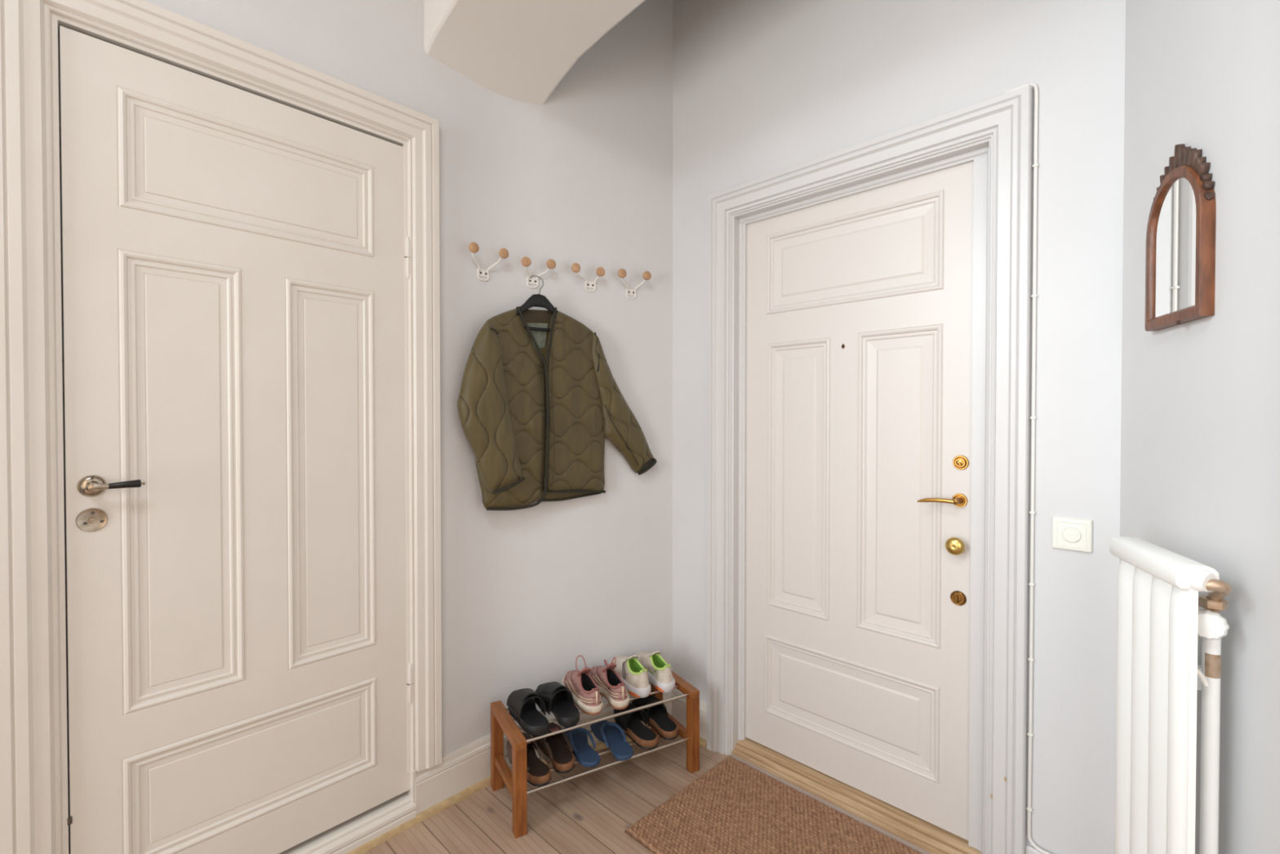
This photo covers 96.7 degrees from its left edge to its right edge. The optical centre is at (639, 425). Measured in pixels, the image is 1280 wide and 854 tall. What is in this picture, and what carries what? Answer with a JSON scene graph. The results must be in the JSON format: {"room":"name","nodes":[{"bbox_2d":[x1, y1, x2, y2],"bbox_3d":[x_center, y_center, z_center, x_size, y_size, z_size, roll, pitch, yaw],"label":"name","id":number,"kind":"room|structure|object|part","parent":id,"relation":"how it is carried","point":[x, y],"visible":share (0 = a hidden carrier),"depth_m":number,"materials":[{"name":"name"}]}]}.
{"room":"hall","nodes":[
{"label":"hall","id":0,"kind":"room"},
{"bbox_2d":[57,0,672,853],"bbox_3d":[-1.269,-0.398,1.332,3.583,3.400,0.366,-1,1,-43],"label":"wall","id":1,"kind":"structure","parent":0,"point":[583,176],"depth_m":2.15,"materials":[{"name":"paint"}]},
{"bbox_2d":[0,0,441,853],"bbox_3d":[-1.021,0.144,1.548,0.092,2.272,0.976,1,1,43],"label":"trim","id":2,"kind":"structure","parent":1,"relation":"attached to","point":[34,807],"depth_m":1.24,"materials":[{"name":"beige paint"}]},
{"bbox_2d":[58,26,412,853],"bbox_3d":[-1.000,0.151,1.542,0.091,2.058,0.788,1,1,43],"label":"door","id":3,"kind":"structure","parent":1,"relation":"in","point":[233,262],"depth_m":1.48,"materials":[{"name":"beige paint"}]},
{"bbox_3d":[-1.241,0.214,1.290,0.004,0.053,0.053,1,1,43],"label":"lock plate","id":4,"kind":"part","parent":3,"relation":"part of","materials":[{"name":"silver metal"}]},
{"bbox_2d":[278,769,416,853],"bbox_3d":[-1.009,1.197,1.563,0.068,0.165,0.790,1,1,43],"label":"trim","id":5,"kind":"structure","parent":1,"relation":"attached to","point":[361,828],"depth_m":1.72,"materials":[{"name":"beige paint"}]},
{"bbox_2d":[468,242,508,280],"bbox_3d":[-0.538,-0.568,1.996,0.149,0.116,0.057,-1,1,-42],"label":"coat hook","id":6,"kind":"object","parent":1,"relation":"attached to","point":[473,247],"visible":1,"depth_m":2.01,"materials":[{"name":"white metal"}]},
{"bbox_3d":[-0.567,-0.606,1.942,0.036,0.036,0.017,-1,1,-42],"label":"knob","id":7,"kind":"part","parent":6,"relation":"part of","materials":[{"name":"brown wood"}]},
{"bbox_3d":[-0.570,-0.575,1.973,0.014,0.067,0.063,0,1,5],"label":"arm","id":8,"kind":"part","parent":6,"relation":"part of","materials":[{"name":"white metal"}]},
{"bbox_3d":[-0.555,-0.531,2.015,0.045,0.040,0.006,-1,1,-42],"label":"plate","id":9,"kind":"part","parent":6,"relation":"part of","materials":[{"name":"white metal"}]},
{"bbox_3d":[-0.512,-0.577,2.025,0.063,0.069,0.014,0,1,1],"label":"arm","id":10,"kind":"part","parent":6,"relation":"part of","materials":[{"name":"white metal"}]},
{"bbox_3d":[-0.482,-0.609,2.018,0.036,0.036,0.017,-1,1,-42],"label":"knob","id":11,"kind":"part","parent":6,"relation":"part of","materials":[{"name":"brown wood"}]},
{"bbox_2d":[346,728,706,853],"bbox_3d":[-0.613,1.264,1.832,1.970,0.024,0.302,-1,1,-34],"label":"trim","id":12,"kind":"structure","parent":1,"relation":"attached to","point":[465,793],"depth_m":1.87,"materials":[{"name":"brown wood"}]},
{"bbox_2d":[520,257,555,288],"bbox_3d":[-0.380,-0.563,2.108,0.130,0.104,0.057,0,1,-26],"label":"coat hook","id":13,"kind":"object","parent":1,"relation":"attached to","point":[526,261],"visible":1,"depth_m":2.11,"materials":[{"name":"white metal"}]},
{"bbox_3d":[-0.414,-0.593,2.069,0.036,0.036,0.017,0,1,-26],"label":"knob","id":14,"kind":"part","parent":13,"relation":"part of","materials":[{"name":"brown wood"}]},
{"bbox_3d":[-0.417,-0.569,2.095,0.011,0.054,0.051,0,1,0],"label":"arm","id":15,"kind":"part","parent":13,"relation":"part of","materials":[{"name":"white metal"}]},
{"bbox_3d":[-0.401,-0.531,2.127,0.045,0.040,0.006,0,1,-26],"label":"plate","id":16,"kind":"part","parent":13,"relation":"part of","materials":[{"name":"white metal"}]},
{"bbox_2d":[515,275,558,331],"bbox_3d":[-0.363,-0.446,2.088,0.330,0.203,0.037,0,1,-32],"label":"hanger","id":17,"kind":"object","parent":13,"relation":"hanging from","point":[536,300],"visible":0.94,"depth_m":2.07,"materials":[{"name":"black plastic"}]},
{"bbox_2d":[457,306,657,510],"bbox_3d":[-0.272,-0.068,2.120,0.799,0.734,0.080,0,1,-32],"label":"jacket","id":18,"kind":"object","parent":17,"relation":"hanging from","point":[537,410],"visible":1,"depth_m":2.07,"materials":[{"name":"green fabric"}]},
{"bbox_3d":[-0.457,-0.061,2.018,0.264,0.715,0.028,0,1,-32],"label":"panel","id":19,"kind":"part","parent":18,"relation":"part of","materials":[{"name":"green fabric"}]},
{"bbox_3d":[-0.359,-0.073,2.107,0.492,0.710,0.011,0,1,-32],"label":"panel","id":20,"kind":"part","parent":18,"relation":"part of","materials":[{"name":"green fabric"}]},
{"bbox_3d":[-0.242,-0.084,2.150,0.260,0.694,0.028,0,1,-32],"label":"panel","id":21,"kind":"part","parent":18,"relation":"part of","materials":[{"name":"green fabric"}]},
{"bbox_3d":[-0.356,-0.571,2.125,0.064,0.057,0.014,0,1,16],"label":"arm","id":22,"kind":"part","parent":13,"relation":"part of","materials":[{"name":"white metal"}]},
{"bbox_3d":[-0.329,-0.597,2.110,0.036,0.036,0.017,0,1,-26],"label":"knob","id":23,"kind":"part","parent":13,"relation":"part of","materials":[{"name":"brown wood"}]},
{"bbox_2d":[415,688,706,813],"bbox_3d":[-0.260,1.192,2.141,1.115,0.160,0.206,0,1,-23],"label":"baseboard","id":24,"kind":"structure","parent":1,"relation":"attached to","point":[463,767],"depth_m":1.98,"materials":[{"name":"beige paint"}]},
{"bbox_2d":[571,262,604,292],"bbox_3d":[-0.206,-0.567,2.192,0.136,0.092,0.057,0,1,-26],"label":"coat hook","id":25,"kind":"object","parent":1,"relation":"attached to","point":[575,268],"visible":1,"depth_m":2.19,"materials":[{"name":"white metal"}]},
{"bbox_3d":[-0.242,-0.594,2.152,0.036,0.036,0.017,0,1,-26],"label":"knob","id":26,"kind":"part","parent":25,"relation":"part of","materials":[{"name":"brown wood"}]},
{"bbox_3d":[-0.228,-0.575,2.187,0.015,0.045,0.078,0,1,33],"label":"arm","id":27,"kind":"part","parent":25,"relation":"part of","materials":[{"name":"white metal"}]},
{"bbox_3d":[-0.194,-0.542,2.226,0.045,0.040,0.006,0,1,-26],"label":"plate","id":28,"kind":"part","parent":25,"relation":"part of","materials":[{"name":"white"}]},
{"bbox_3d":[-0.152,-0.591,2.195,0.036,0.036,0.017,0,1,-26],"label":"knob","id":29,"kind":"part","parent":25,"relation":"part of","materials":[{"name":"brown wood"}]},
{"bbox_2d":[617,268,651,298],"bbox_3d":[-0.030,-0.564,2.277,0.145,0.107,0.057,0,1,-26],"label":"coat hook","id":30,"kind":"object","parent":1,"relation":"attached to","point":[646,275],"visible":1,"depth_m":2.28,"materials":[{"name":"white metal"}]},
{"bbox_3d":[-0.070,-0.595,2.235,0.036,0.036,0.017,0,1,-26],"label":"knob","id":31,"kind":"part","parent":30,"relation":"part of","materials":[{"name":"brown wood"}]},
{"bbox_3d":[-0.063,-0.570,2.266,0.014,0.057,0.066,0,1,24],"label":"arm","id":32,"kind":"part","parent":30,"relation":"part of","materials":[{"name":"white metal"}]},
{"bbox_3d":[-0.036,-0.531,2.303,0.045,0.040,0.006,0,1,-26],"label":"plate","id":33,"kind":"part","parent":30,"relation":"part of","materials":[{"name":"white"}]},
{"bbox_3d":[0.005,-0.572,2.298,0.058,0.060,0.013,0,1,25],"label":"arm","id":34,"kind":"part","parent":30,"relation":"part of","materials":[{"name":"white metal"}]},
{"bbox_3d":[0.028,-0.599,2.282,0.036,0.036,0.017,0,1,-26],"label":"knob","id":35,"kind":"part","parent":30,"relation":"part of","materials":[{"name":"brown wood"}]},
{"bbox_2d":[362,734,731,853],"bbox_3d":[-0.513,1.329,0.111,4.644,0.060,5.111,0,1,0],"label":"floor","id":36,"kind":"structure","parent":0,"point":[590,813],"depth_m":1.87,"materials":[{"name":"brown wood"}]},
{"bbox_2d":[490,670,699,838],"bbox_3d":[-0.154,1.125,2.054,0.695,0.297,0.290,0,1,-29],"label":"shoe rack","id":37,"kind":"object","parent":36,"relation":"on","point":[501,722],"visible":0.73,"depth_m":1.97,"materials":[{"name":"brown wood"}]},
{"bbox_3d":[-0.503,1.138,2.004,0.038,0.271,0.034,0,1,-29],"label":"leg","id":38,"kind":"part","parent":37,"relation":"part of","materials":[{"name":"brown wood"}]},
{"bbox_3d":[-0.440,1.167,1.893,0.026,0.027,0.222,0,1,-29],"label":"rail","id":39,"kind":"part","parent":37,"relation":"part of","materials":[{"name":"brown wood"}]},
{"bbox_3d":[-0.440,0.991,1.891,0.038,0.026,0.290,0,1,-29],"label":"rail","id":40,"kind":"part","parent":37,"relation":"part of","materials":[{"name":"brown wood"}]},
{"bbox_3d":[-0.377,1.141,1.781,0.038,0.271,0.034,0,1,-29],"label":"leg","id":41,"kind":"part","parent":37,"relation":"part of","materials":[{"name":"brown wood"}]},
{"bbox_2d":[506,688,548,735],"bbox_3d":[-0.380,0.942,1.933,0.102,0.093,0.262,0,1,-29],"label":"sandal","id":42,"kind":"object","parent":37,"relation":"on","point":[521,703],"visible":1,"depth_m":1.90,"materials":[{"name":"black rubber"}]},
{"bbox_2d":[506,732,551,786],"bbox_3d":[-0.381,1.109,1.929,0.100,0.087,0.258,0,1,-33],"label":"clog","id":43,"kind":"object","parent":37,"relation":"on","point":[538,773],"visible":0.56,"depth_m":1.88,"materials":[{"name":"brown leather"}]},
{"bbox_2d":[532,722,574,773],"bbox_3d":[-0.301,1.108,2.003,0.100,0.087,0.258,0,1,-31],"label":"clog","id":44,"kind":"object","parent":37,"relation":"on","point":[562,757],"visible":0.64,"depth_m":1.97,"materials":[{"name":"brown leather"}]},
{"bbox_2d":[535,681,579,726],"bbox_3d":[-0.289,0.942,1.985,0.102,0.093,0.262,0,1,-31],"label":"sandal","id":45,"kind":"object","parent":37,"relation":"on","point":[557,699],"visible":0.98,"depth_m":1.95,"materials":[{"name":"black rubber"}]},
{"bbox_3d":[-0.165,1.156,2.075,0.635,0.008,0.008,0,1,-29],"label":"shelf rod","id":46,"kind":"part","parent":37,"relation":"part of","materials":[{"name":"silver metal"}]},
{"bbox_2d":[562,724,600,767],"bbox_3d":[-0.216,1.129,2.035,0.092,0.046,0.258,0,1,-25],"label":"flip flop","id":47,"kind":"object","parent":37,"relation":"on","point":[583,752],"visible":0.8,"depth_m":2.00,"materials":[{"name":"blue rubber"}]},
{"bbox_2d":[561,654,603,715],"bbox_3d":[-0.216,0.907,2.051,0.095,0.160,0.258,0,1,-29],"label":"sneaker","id":48,"kind":"object","parent":37,"relation":"on","point":[584,691],"visible":0.98,"depth_m":2.01,"materials":[{"name":"pink fabric"}]},
{"bbox_3d":[-0.165,0.992,2.072,0.635,0.008,0.008,0,1,-29],"label":"shelf rod","id":49,"kind":"part","parent":37,"relation":"part of","materials":[{"name":"silver metal"}]},
{"bbox_3d":[-0.129,0.993,2.009,0.635,0.008,0.008,0,1,-29],"label":"shelf rod","id":50,"kind":"part","parent":37,"relation":"part of","materials":[{"name":"silver metal"}]},
{"bbox_3d":[-0.093,1.158,1.948,0.635,0.009,0.010,0,1,-29],"label":"shelf rod","id":51,"kind":"part","parent":37,"relation":"part of","materials":[{"name":"silver metal"}]},
{"bbox_3d":[-0.093,0.994,1.945,0.635,0.009,0.010,0,1,-29],"label":"shelf rod","id":52,"kind":"part","parent":37,"relation":"part of","materials":[{"name":"silver metal"}]},
{"bbox_2d":[589,656,630,709],"bbox_3d":[-0.113,0.917,2.096,0.095,0.139,0.258,0,1,-29],"label":"sneaker","id":53,"kind":"object","parent":37,"relation":"on","point":[611,686],"visible":0.96,"depth_m":2.06,"materials":[{"name":"pink fabric"}]},
{"bbox_2d":[590,720,633,760],"bbox_3d":[-0.099,1.128,2.076,0.092,0.046,0.258,0,1,-28],"label":"flip flop","id":54,"kind":"object","parent":37,"relation":"on","point":[610,733],"visible":0.95,"depth_m":2.06,"materials":[{"name":"blue rubber"}]},
{"bbox_3d":[-0.129,1.157,2.011,0.635,0.008,0.008,0,1,-29],"label":"shelf rod","id":55,"kind":"part","parent":37,"relation":"part of","materials":[{"name":"silver metal"}]},
{"bbox_2d":[608,654,650,697],"bbox_3d":[-0.049,0.925,2.171,0.098,0.122,0.260,0,1,-29],"label":"shoe","id":56,"kind":"object","parent":37,"relation":"on","point":[631,671],"visible":0.94,"depth_m":2.10,"materials":[{"name":"white fabric"}]},
{"bbox_2d":[613,702,658,749],"bbox_3d":[-0.020,1.106,2.137,0.102,0.088,0.258,0,1,-29],"label":"clog","id":57,"kind":"object","parent":37,"relation":"on","point":[631,723],"visible":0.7,"depth_m":2.11,"materials":[{"name":"black leather"}]},
{"bbox_2d":[634,650,675,692],"bbox_3d":[0.054,0.924,2.218,0.098,0.122,0.260,0,1,-29],"label":"shoe","id":58,"kind":"object","parent":37,"relation":"on","point":[659,673],"visible":0.91,"depth_m":2.15,"materials":[{"name":"white fabric"}]},
{"bbox_2d":[631,695,678,739],"bbox_3d":[0.062,1.105,2.199,0.102,0.088,0.258,0,1,-31],"label":"clog","id":59,"kind":"object","parent":37,"relation":"on","point":[658,718],"visible":0.75,"depth_m":2.17,"materials":[{"name":"black leather"}]},
{"bbox_3d":[0.069,1.134,2.327,0.038,0.271,0.034,0,1,-29],"label":"leg","id":60,"kind":"part","parent":37,"relation":"part of","materials":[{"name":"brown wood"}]},
{"bbox_3d":[0.132,1.163,2.216,0.026,0.027,0.222,0,1,-29],"label":"rail","id":61,"kind":"part","parent":37,"relation":"part of","materials":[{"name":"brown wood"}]},
{"bbox_3d":[0.132,0.987,2.214,0.038,0.026,0.290,0,1,-29],"label":"rail","id":62,"kind":"part","parent":37,"relation":"part of","materials":[{"name":"brown wood"}]},
{"bbox_3d":[0.195,1.137,2.105,0.038,0.271,0.034,0,1,-29],"label":"leg","id":63,"kind":"part","parent":37,"relation":"part of","materials":[{"name":"brown wood"}]},
{"bbox_2d":[624,755,922,853],"bbox_3d":[0.472,1.270,1.663,0.922,0.016,0.559,1,1,44],"label":"doormat","id":64,"kind":"object","parent":36,"relation":"on","point":[733,807],"visible":1,"depth_m":1.81,"materials":[{"name":"fabric"}]},
{"bbox_2d":[672,0,1125,853],"bbox_3d":[0.715,-0.406,1.948,1.445,3.400,0.180,1,1,44],"label":"wall","id":65,"kind":"structure","parent":0,"point":[761,88],"depth_m":1.51,"materials":[{"name":"paint"}]},
{"bbox_2d":[730,753,932,853],"bbox_3d":[0.653,1.272,1.891,0.848,0.006,0.018,1,1,45],"label":"trim","id":66,"kind":"structure","parent":65,"relation":"attached to","point":[797,788],"depth_m":1.89,"materials":[{"name":"beige wood"}]},
{"bbox_2d":[731,737,982,853],"bbox_3d":[0.699,1.251,1.936,0.858,0.048,0.111,1,1,44],"label":"threshold","id":67,"kind":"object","parent":65,"relation":"attached to","point":[924,834],"depth_m":1.88,"materials":[{"name":"brown wood"}]},
{"bbox_2d":[746,161,973,839],"bbox_3d":[0.691,0.214,1.936,0.782,2.013,0.093,1,1,44],"label":"door","id":68,"kind":"structure","parent":65,"relation":"in","point":[860,305],"depth_m":1.89,"materials":[{"name":"white paint"}]},
{"bbox_3d":[0.880,0.225,1.694,0.106,0.019,0.012,1,1,44],"label":"lever","id":69,"kind":"part","parent":68,"relation":"part of","materials":[{"name":"gold metal"}]},
{"bbox_3d":[0.929,0.354,1.675,0.052,0.052,0.044,1,1,44],"label":"knob","id":70,"kind":"part","parent":68,"relation":"part of","materials":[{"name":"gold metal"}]},
{"bbox_2d":[706,84,1033,853],"bbox_3d":[0.674,0.192,1.898,1.053,2.166,0.110,1,1,44],"label":"trim","id":71,"kind":"structure","parent":65,"relation":"attached to","point":[995,133],"depth_m":1.64,"materials":[{"name":"white paint"}]},
{"bbox_2d":[1003,83,1051,853],"bbox_3d":[1.066,0.109,1.470,0.016,2.022,0.236,-1,1,-42],"label":"cable","id":72,"kind":"object","parent":65,"relation":"attached to","point":[1035,166],"visible":0.94,"depth_m":1.50,"materials":[{"name":"white plastic"}]},
{"bbox_2d":[1025,843,1043,853],"bbox_3d":[1.092,1.204,1.262,0.175,0.160,0.545,0,1,0],"label":"baseboard","id":73,"kind":"structure","parent":65,"relation":"attached to","point":[1029,849],"depth_m":1.51,"materials":[{"name":"white paint"}]},
{"bbox_2d":[1052,515,1092,552],"bbox_3d":[1.097,0.277,1.447,0.081,0.081,0.013,1,1,45],"label":"light switch","id":74,"kind":"object","parent":65,"relation":"attached to","point":[1068,533],"visible":1,"depth_m":1.44,"materials":[{"name":"white plastic"}]},
{"bbox_2d":[1119,0,1279,853],"bbox_3d":[1.313,-0.374,-0.484,0.404,3.400,3.732,0,1,-7],"label":"wall","id":75,"kind":"structure","parent":0,"point":[1200,481],"depth_m":1.01,"materials":[{"name":"paint"}]},
{"bbox_2d":[1109,536,1231,853],"bbox_3d":[0.982,0.758,1.044,0.116,1.057,0.274,0,1,19],"label":"radiator","id":76,"kind":"object","parent":75,"relation":"attached to","point":[1160,621],"visible":1,"depth_m":1.00,"materials":[{"name":"white metal"}]},
{"bbox_3d":[0.946,0.707,1.062,0.024,0.878,0.250,0,1,19],"label":"panel","id":77,"kind":"part","parent":76,"relation":"part of","materials":[{"name":"white metal"}]},
{"bbox_2d":[1187,568,1216,591],"bbox_3d":[0.921,0.254,0.929,0.040,0.039,0.019,0,1,-7],"label":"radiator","id":78,"kind":"object","parent":76,"relation":"attached to","point":[1199,580],"depth_m":0.93,"materials":[{"name":"white metal"}]},
{"bbox_3d":[0.958,0.336,0.960,0.026,0.048,0.048,-1,1,-41],"label":"valve knob","id":79,"kind":"part","parent":76,"relation":"part of","materials":[{"name":"white plastic"}]},
{"bbox_2d":[1145,143,1216,331],"bbox_3d":[1.069,-0.377,1.139,0.028,0.362,0.211,0,1,19],"label":"wall mirror","id":80,"kind":"object","parent":75,"relation":"attached to","point":[1180,262],"visible":1,"depth_m":1.11,"materials":[{"name":"brown wood"}]},
{"bbox_2d":[1152,177,1195,318],"bbox_3d":[1.073,-0.357,1.133,0.014,0.264,0.167,0,1,19],"label":"mirror glass","id":81,"kind":"object","parent":80,"relation":"attached to","point":[1174,202],"depth_m":1.14,"materials":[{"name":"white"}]},
{"bbox_3d":[-0.526,-2.121,0.058,4.644,0.080,5.119,0,1,0],"label":"ceiling","id":82,"kind":"structure","parent":0,"visible":0},
{"bbox_2d":[423,0,645,104],"bbox_3d":[0.533,-1.630,1.005,3.153,0.967,0.448,1,1,43],"label":"ceiling beam","id":83,"kind":"structure","parent":82,"relation":"attached to","point":[518,50],"depth_m":1.87,"materials":[{"name":"white paint"}]}
]}

